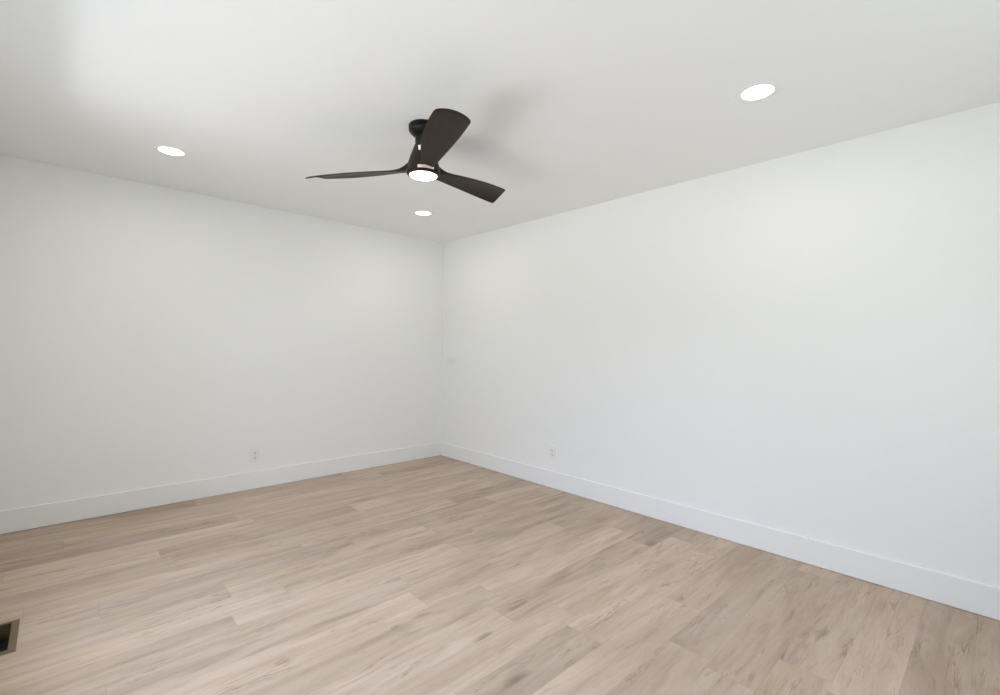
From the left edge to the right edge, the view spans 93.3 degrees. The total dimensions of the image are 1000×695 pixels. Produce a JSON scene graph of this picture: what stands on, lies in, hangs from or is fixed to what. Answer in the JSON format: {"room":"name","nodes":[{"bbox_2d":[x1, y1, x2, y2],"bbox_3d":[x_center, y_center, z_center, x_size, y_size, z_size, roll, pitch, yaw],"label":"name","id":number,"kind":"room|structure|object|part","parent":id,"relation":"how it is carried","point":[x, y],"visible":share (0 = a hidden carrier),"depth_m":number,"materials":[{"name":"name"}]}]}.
{"room":"empty bedroom","nodes":[
{"label":"empty bedroom","id":0,"kind":"room"},
{"bbox_2d":[0,154,443,510],"bbox_3d":[-2.033,0.008,4.221,3.900,2.460,0.120,1,0,-43],"label":"wall","id":1,"kind":"structure","parent":0,"point":[151,335],"depth_m":3.73,"materials":[{"name":"white paint"}]},
{"bbox_2d":[0,442,440,533],"bbox_3d":[-2.003,1.143,4.173,3.660,0.150,0.013,1,0,-43],"label":"baseboard","id":2,"kind":"structure","parent":1,"relation":"attached to","point":[24,518],"depth_m":3.74,"materials":[{"name":"white paint"}]},
{"bbox_2d":[250,448,258,461],"bbox_3d":[-2.113,0.928,4.069,0.072,0.116,0.010,1,0,-43],"label":"wall outlet","id":3,"kind":"object","parent":1,"relation":"attached to","point":[254,453],"visible":1,"depth_m":4.07,"materials":[{"name":"white plastic"}]},
{"bbox_2d":[0,0,999,242],"bbox_3d":[-0.291,-1.247,2.383,3.900,0.100,5.160,1,0,-43],"label":"ceiling","id":4,"kind":"structure","parent":0,"point":[570,105],"depth_m":2.17,"materials":[{"name":"white paint"}]},
{"bbox_2d":[153,145,188,156],"bbox_3d":[-2.044,-1.220,2.935,0.185,0.003,0.185,1,0,-43],"label":"recessed light","id":5,"kind":"object","parent":4,"relation":"in","point":[168,150],"visible":1,"depth_m":2.93,"materials":[{"name":"white plastic"}]},
{"bbox_2d":[305,108,504,202],"bbox_3d":[-0.306,-1.058,2.590,1.100,0.278,1.169,1,0,-43],"label":"ceiling fan","id":6,"kind":"object","parent":4,"relation":"hanging from","point":[435,136],"visible":1,"depth_m":2.48,"materials":[{"name":"black wood"}]},
{"bbox_3d":[-0.760,-0.974,2.626,0.622,0.081,0.156,-1,0,8],"label":"blade","id":7,"kind":"part","parent":6,"relation":"part of","materials":[{"name":"brown wood"}]},
{"bbox_3d":[-0.302,-0.979,2.222,0.156,0.081,0.622,-1,0,-22],"label":"blade","id":8,"kind":"part","parent":6,"relation":"part of","materials":[{"name":"brown wood"}]},
{"bbox_3d":[-0.183,-0.983,2.820,0.155,0.071,0.624,1,0,38],"label":"blade","id":9,"kind":"part","parent":6,"relation":"part of","materials":[{"name":"brown wood"}]},
{"bbox_2d":[413,210,433,215],"bbox_3d":[-0.688,-1.202,4.226,0.185,0.003,0.185,1,0,-43],"label":"recessed light","id":10,"kind":"object","parent":4,"relation":"in","point":[417,212],"visible":1,"depth_m":4.23,"materials":[{"name":"white plastic"}]},
{"bbox_2d":[735,81,780,102],"bbox_3d":[1.187,-1.175,2.175,0.185,0.003,0.185,1,0,-43],"label":"recessed light","id":11,"kind":"object","parent":4,"relation":"in","point":[762,90],"visible":1,"depth_m":2.17,"materials":[{"name":"white plastic"}]},
{"bbox_2d":[0,455,999,694],"bbox_3d":[-0.325,1.243,2.384,3.900,0.001,5.160,1,0,-43],"label":"floor","id":12,"kind":"structure","parent":0,"point":[436,575],"depth_m":2.26,"materials":[{"name":"brown wood"}]},
{"bbox_2d":[0,619,19,655],"bbox_3d":[-2.105,1.247,1.954,0.151,0.067,0.300,1,0,-43],"label":"floor vent","id":13,"kind":"object","parent":12,"relation":"in","point":[8,630],"visible":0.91,"depth_m":2.04,"materials":[{"name":"brown metal"}]},
{"bbox_2d":[442,102,999,587],"bbox_3d":[1.110,0.051,3.634,0.120,2.460,5.040,1,0,-43],"label":"wall","id":14,"kind":"structure","parent":0,"point":[806,343],"depth_m":2.91,"materials":[{"name":"white paint"}]},
{"bbox_2d":[549,445,555,458],"bbox_3d":[0.468,0.935,4.211,0.010,0.116,0.072,1,0,-43],"label":"wall outlet","id":15,"kind":"object","parent":14,"relation":"attached to","point":[552,449],"visible":1,"depth_m":4.21,"materials":[{"name":"white plastic"}]},
{"bbox_2d":[441,442,999,620],"bbox_3d":[1.010,1.184,3.628,0.013,0.150,4.907,1,0,-43],"label":"baseboard","id":16,"kind":"structure","parent":14,"relation":"attached to","point":[964,594],"depth_m":2.89,"materials":[{"name":"white paint"}]}
]}

